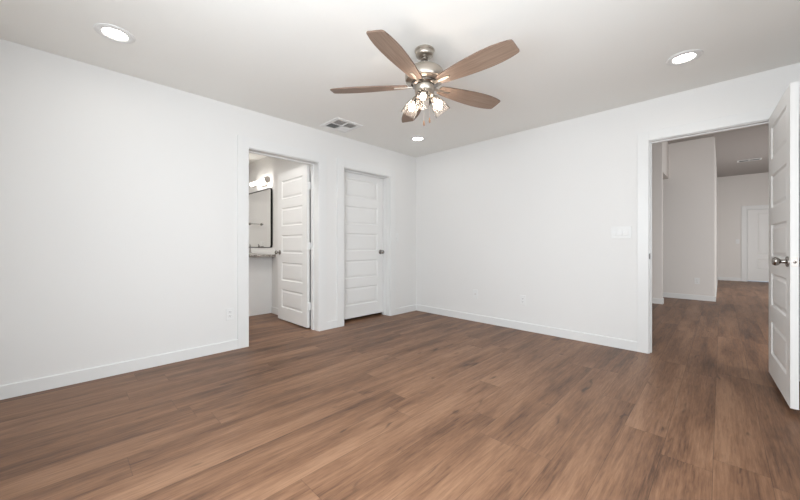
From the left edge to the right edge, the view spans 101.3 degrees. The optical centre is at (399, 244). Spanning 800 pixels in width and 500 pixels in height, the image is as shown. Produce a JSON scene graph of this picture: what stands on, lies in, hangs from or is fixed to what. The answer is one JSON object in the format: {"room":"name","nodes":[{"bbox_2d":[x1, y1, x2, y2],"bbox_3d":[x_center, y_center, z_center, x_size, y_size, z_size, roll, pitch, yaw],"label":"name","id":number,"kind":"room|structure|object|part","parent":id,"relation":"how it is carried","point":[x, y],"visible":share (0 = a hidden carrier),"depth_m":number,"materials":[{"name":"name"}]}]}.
{"room":"empty bedroom","nodes":[
{"label":"empty bedroom","id":0,"kind":"room"},
{"bbox_2d":[0,39,415,384],"bbox_3d":[-1.378,-0.174,3.692,0.165,2.440,4.515,0,0,44],"label":"wall","id":1,"kind":"structure","parent":0,"point":[118,191],"depth_m":2.66,"materials":[{"name":"white paint"}]},
{"bbox_2d":[0,304,415,399],"bbox_3d":[-1.274,0.999,3.671,0.014,0.095,4.400,0,0,44],"label":"baseboard","id":2,"kind":"structure","parent":1,"relation":"attached to","point":[30,386],"depth_m":2.63,"materials":[{"name":"white wood"}]},
{"bbox_2d":[226,308,233,320],"bbox_3d":[-1.685,0.687,3.255,0.009,0.118,0.074,0,0,44],"label":"wall outlet","id":3,"kind":"object","parent":1,"relation":"attached to","point":[229,311],"visible":1,"depth_m":3.25,"materials":[{"name":"white plastic"}]},
{"bbox_2d":[237,135,326,348],"bbox_3d":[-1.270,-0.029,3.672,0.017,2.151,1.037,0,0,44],"label":"trim","id":4,"kind":"structure","parent":1,"relation":"attached to","point":[244,143],"depth_m":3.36,"materials":[{"name":"white wood"}]},
{"bbox_2d":[344,172,383,319],"bbox_3d":[-0.541,0.008,4.640,0.173,1.992,0.820,0,0,44],"label":"door","id":5,"kind":"structure","parent":1,"relation":"in","point":[363,195],"depth_m":4.63,"materials":[{"name":"white wood"}]},
{"bbox_2d":[337,157,395,326],"bbox_3d":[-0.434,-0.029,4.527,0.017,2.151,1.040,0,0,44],"label":"trim","id":6,"kind":"structure","parent":1,"relation":"attached to","point":[341,163],"depth_m":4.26,"materials":[{"name":"white wood"}]},
{"bbox_2d":[249,157,310,317],"bbox_3d":[-2.020,-0.174,5.181,2.835,2.440,0.115,0,0,44],"label":"wall","id":7,"kind":"structure","parent":0,"point":[271,167],"depth_m":4.99,"materials":[{"name":"white paint"}]},
{"bbox_2d":[249,176,270,186],"bbox_3d":[-2.202,-0.989,5.185,0.604,0.110,0.132,0,0,44],"label":"vanity light","id":8,"kind":"object","parent":7,"relation":"attached to","point":[263,182],"visible":1,"depth_m":5.16,"materials":[{"name":"white glass"}]},
{"bbox_2d":[249,188,272,247],"bbox_3d":[-2.391,-0.414,5.442,1.200,0.925,0.029,0,0,44],"label":"wall mirror","id":9,"kind":"object","parent":7,"relation":"attached to","point":[260,202],"visible":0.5,"depth_m":5.28,"materials":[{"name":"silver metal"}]},
{"bbox_2d":[251,248,275,253],"bbox_3d":[-2.438,0.096,5.493,1.562,0.100,0.020,0,0,44],"label":"backsplash","id":10,"kind":"structure","parent":7,"relation":"attached to","point":[254,250],"depth_m":5.22,"materials":[{"name":"white stone"}]},
{"bbox_2d":[271,307,310,325],"bbox_3d":[-1.548,0.999,4.629,1.178,0.095,0.014,0,0,44],"label":"baseboard","id":11,"kind":"structure","parent":7,"relation":"attached to","point":[274,310],"depth_m":4.94,"materials":[{"name":"white wood"}]},
{"bbox_2d":[275,165,310,327],"bbox_3d":[-1.420,0.019,4.352,0.823,2.022,0.173,0,0,44],"label":"door","id":12,"kind":"structure","parent":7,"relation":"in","point":[294,185],"depth_m":4.27,"materials":[{"name":"wood paint"},{"name":"satin nickel"}]},
{"bbox_2d":[0,280,799,499],"bbox_3d":[3.356,1.071,5.982,9.800,0.050,14.420,0,0,44],"label":"floor","id":13,"kind":"structure","parent":0,"point":[413,405],"depth_m":1.98,"materials":[{"name":"wood"}]},
{"bbox_2d":[249,257,271,315],"bbox_3d":[-2.678,0.614,5.341,1.430,0.865,0.572,0,0,44],"label":"vanity cabinet","id":14,"kind":"object","parent":13,"relation":"on","point":[260,268],"visible":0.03,"depth_m":4.92,"materials":[{"name":"white wood"}]},
{"bbox_2d":[249,248,275,256],"bbox_3d":[-2.625,0.113,5.303,1.564,0.134,0.554,0,0,44],"label":"countertop","id":15,"kind":"structure","parent":14,"relation":"on","point":[256,252],"depth_m":5.06,"materials":[{"name":"stone"}]},
{"bbox_2d":[0,0,799,163],"bbox_3d":[-0.970,-1.419,3.373,7.265,0.050,4.630,0,0,44],"label":"ceiling","id":16,"kind":"structure","parent":0,"point":[282,59],"depth_m":2.35,"materials":[{"name":"white paint"}]},
{"bbox_2d":[93,23,135,43],"bbox_3d":[-1.880,-1.392,2.166,0.212,0.016,0.212,0,0,44],"label":"recessed light","id":17,"kind":"object","parent":16,"relation":"in","point":[109,31],"visible":1,"depth_m":2.15,"materials":[{"name":"white plastic"}]},
{"bbox_2d":[320,117,362,132],"bbox_3d":[-0.684,-1.389,3.833,0.360,0.010,0.360,0,0,44],"label":"ceiling vent","id":18,"kind":"object","parent":16,"relation":"in","point":[337,124],"visible":1,"depth_m":3.81,"materials":[{"name":"white metal"}]},
{"bbox_2d":[410,136,425,140],"bbox_3d":[0.235,-1.392,4.308,0.212,0.016,0.212,0,0,44],"label":"recessed light","id":19,"kind":"object","parent":16,"relation":"in","point":[414,138],"visible":1,"depth_m":4.30,"materials":[{"name":"white plastic"}]},
{"bbox_2d":[330,30,519,125],"bbox_3d":[0.214,-1.115,2.310,1.268,0.557,1.339,0,0,44],"label":"ceiling fan","id":20,"kind":"object","parent":16,"relation":"hanging from","point":[424,77],"visible":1,"depth_m":2.23,"materials":[{"name":"brown wood"}]},
{"bbox_3d":[-0.225,-1.136,2.398,0.562,0.040,0.153,0,0,7],"label":"blade","id":21,"kind":"part","parent":20,"relation":"part of","materials":[{"name":"brown wood"}]},
{"bbox_3d":[-0.009,-1.136,1.993,0.153,0.040,0.562,0,0,27],"label":"blade","id":22,"kind":"part","parent":20,"relation":"part of","materials":[{"name":"brown wood"}]},
{"bbox_3d":[0.076,-0.999,2.430,0.139,0.144,0.118,0,0,44],"label":"lamp shade","id":23,"kind":"part","parent":20,"relation":"part of","materials":[{"name":"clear glass"}]},
{"bbox_3d":[0.091,-1.018,2.419,0.057,0.064,0.040,0,0,44],"label":"bulb","id":24,"kind":"part","parent":20,"relation":"part of","materials":[{"name":"white glass"}]},
{"bbox_3d":[0.114,-1.136,2.749,0.153,0.040,0.562,0,0,-9],"label":"blade","id":25,"kind":"part","parent":20,"relation":"part of","materials":[{"name":"brown wood"}]},
{"bbox_3d":[0.157,-0.999,2.219,0.125,0.144,0.134,0,0,44],"label":"lamp shade","id":26,"kind":"part","parent":20,"relation":"part of","materials":[{"name":"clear glass"}]},
{"bbox_3d":[0.159,-1.018,2.242,0.046,0.064,0.052,0,0,44],"label":"bulb","id":27,"kind":"part","parent":20,"relation":"part of","materials":[{"name":"white glass"}]},
{"bbox_3d":[0.279,-1.018,2.388,0.041,0.064,0.055,0,0,44],"label":"bulb","id":28,"kind":"part","parent":20,"relation":"part of","materials":[{"name":"white glass"}]},
{"bbox_3d":[0.300,-0.999,2.392,0.120,0.144,0.137,0,0,44],"label":"lamp shade","id":29,"kind":"part","parent":20,"relation":"part of","materials":[{"name":"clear glass"}]},
{"bbox_3d":[0.533,-1.136,2.538,0.562,0.040,0.153,0,0,-28],"label":"blade","id":30,"kind":"part","parent":20,"relation":"part of","materials":[{"name":"brown wood"}]},
{"bbox_3d":[0.462,-1.136,2.067,0.562,0.040,0.153,0,0,45],"label":"blade","id":31,"kind":"part","parent":20,"relation":"part of","materials":[{"name":"brown wood"}]},
{"bbox_2d":[666,49,702,65],"bbox_3d":[2.114,-1.392,2.443,0.212,0.016,0.212,0,0,44],"label":"recessed light","id":32,"kind":"object","parent":16,"relation":"in","point":[684,57],"visible":1,"depth_m":2.44,"materials":[{"name":"white plastic"}]},
{"bbox_2d":[416,63,799,380],"bbox_3d":[1.515,-0.479,4.100,9.800,3.050,0.115,0,0,44],"label":"wall","id":33,"kind":"structure","parent":0,"point":[532,213],"depth_m":3.78,"materials":[{"name":"white paint"}]},
{"bbox_2d":[473,290,477,298],"bbox_3d":[1.028,0.674,4.486,0.074,0.118,0.016,0,0,44],"label":"wall outlet","id":34,"kind":"object","parent":33,"relation":"attached to","point":[475,292],"visible":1,"depth_m":4.49,"materials":[{"name":"white plastic"}]},
{"bbox_2d":[520,295,525,304],"bbox_3d":[1.506,0.678,4.023,0.074,0.118,0.009,0,0,44],"label":"wall outlet","id":35,"kind":"object","parent":33,"relation":"attached to","point":[522,297],"visible":1,"depth_m":4.02,"materials":[{"name":"white plastic"}]},
{"bbox_2d":[416,304,636,351],"bbox_3d":[1.296,0.999,4.225,2.885,0.095,0.014,0,0,44],"label":"baseboard","id":36,"kind":"structure","parent":33,"relation":"attached to","point":[563,333],"depth_m":3.87,"materials":[{"name":"white wood"}]},
{"bbox_2d":[611,226,630,238],"bbox_3d":[2.229,-0.124,3.312,0.176,0.124,0.014,0,0,44],"label":"light switch","id":37,"kind":"object","parent":33,"relation":"attached to","point":[618,232],"visible":1,"depth_m":3.31,"materials":[{"name":"white plastic"}]},
{"bbox_2d":[637,107,775,353],"bbox_3d":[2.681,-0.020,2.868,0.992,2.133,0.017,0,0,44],"label":"trim","id":38,"kind":"structure","parent":33,"relation":"attached to","point":[643,139],"depth_m":3.16,"materials":[{"name":"white wood"}]},
{"bbox_2d":[769,81,799,409],"bbox_3d":[2.676,0.006,2.300,0.173,2.001,0.806,0,0,42],"label":"door","id":39,"kind":"structure","parent":33,"relation":"in","point":[784,260],"depth_m":2.14,"materials":[{"name":"white wood"}]},
{"bbox_3d":[2.416,0.106,2.087,0.070,0.066,0.066,0,0,42],"label":"knob","id":40,"kind":"part","parent":39,"relation":"part of","materials":[{"name":"silver metal"}]},
{"bbox_3d":[2.414,0.106,2.008,0.025,0.057,0.002,0,0,42],"label":"latch plate","id":41,"kind":"part","parent":39,"relation":"part of","materials":[{"name":"white metal"}]},
{"bbox_2d":[652,142,662,298],"bbox_3d":[3.680,-0.479,6.785,2.740,3.050,0.120,0,0,44],"label":"wall","id":42,"kind":"structure","parent":0,"point":[657,148],"depth_m":5.83,"materials":[{"name":"white paint"}]},
{"bbox_2d":[652,298,663,303],"bbox_3d":[3.680,0.999,6.775,2.754,0.095,0.134,0,0,44],"label":"baseboard","id":43,"kind":"structure","parent":42,"relation":"attached to","point":[654,300],"depth_m":5.82,"materials":[{"name":"white wood"}]},
{"bbox_2d":[663,142,668,178],"bbox_3d":[4.973,-1.655,6.233,0.120,0.697,0.900,0,0,44],"label":"wall","id":44,"kind":"structure","parent":0,"point":[665,144],"depth_m":6.26,"materials":[{"name":"white paint"}]},
{"bbox_2d":[663,136,713,295],"bbox_3d":[4.627,-0.479,7.285,3.395,3.050,0.120,0,0,44],"label":"wall","id":45,"kind":"structure","parent":0,"point":[688,192],"depth_m":6.29,"materials":[{"name":"white paint"}]},
{"bbox_2d":[694,278,699,283],"bbox_3d":[5.626,0.686,6.217,0.074,0.118,0.009,0,0,44],"label":"wall outlet","id":46,"kind":"object","parent":45,"relation":"attached to","point":[696,280],"visible":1,"depth_m":6.21,"materials":[{"name":"white plastic"}]},
{"bbox_2d":[714,138,716,295],"bbox_3d":[7.623,-0.479,7.991,0.110,3.050,5.080,0,0,44],"label":"wall","id":47,"kind":"structure","parent":0,"point":[715,166],"depth_m":6.90,"materials":[{"name":"white paint"}]},
{"bbox_2d":[663,277,717,301],"bbox_3d":[6.399,0.999,9.081,3.414,0.095,5.194,0,0,44],"label":"baseboard","id":48,"kind":"structure","parent":47,"relation":"attached to","point":[669,295],"depth_m":6.30,"materials":[{"name":"white wood"}]},
{"bbox_2d":[667,124,768,176],"bbox_3d":[6.121,-2.029,6.520,6.600,0.050,9.785,0,0,44],"label":"ceiling","id":49,"kind":"structure","parent":0,"point":[732,146],"depth_m":6.91,"materials":[{"name":"grey paint"}]},
{"bbox_2d":[737,158,761,162],"bbox_3d":[8.266,-2.000,7.768,0.400,0.008,0.200,0,0,44],"label":"ceiling vent","id":50,"kind":"object","parent":49,"relation":"in","point":[756,158],"visible":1,"depth_m":7.78,"materials":[{"name":"white metal"}]},
{"bbox_2d":[717,172,768,277],"bbox_3d":[10.584,-0.479,8.729,3.310,3.050,0.115,0,0,44],"label":"wall","id":51,"kind":"structure","parent":0,"point":[733,192],"depth_m":9.53,"materials":[{"name":"white paint"}]},
{"bbox_2d":[718,277,740,280],"bbox_3d":[9.620,0.999,9.582,0.479,0.095,0.014,0,0,44],"label":"baseboard","id":52,"kind":"structure","parent":51,"relation":"attached to","point":[719,278],"depth_m":9.58,"materials":[{"name":"white wood"}]},
{"bbox_2d":[741,205,768,281],"bbox_3d":[10.161,-0.029,9.050,1.038,2.151,0.017,0,0,44],"label":"trim","id":53,"kind":"structure","parent":51,"relation":"attached to","point":[744,209],"depth_m":9.36,"materials":[{"name":"white wood"}]},
{"bbox_2d":[747,209,768,281],"bbox_3d":[10.188,0.016,9.074,0.824,2.000,0.173,0,0,44],"label":"door","id":54,"kind":"structure","parent":51,"relation":"in","point":[757,220],"depth_m":9.20,"materials":[{"name":"white wood"}]}
]}

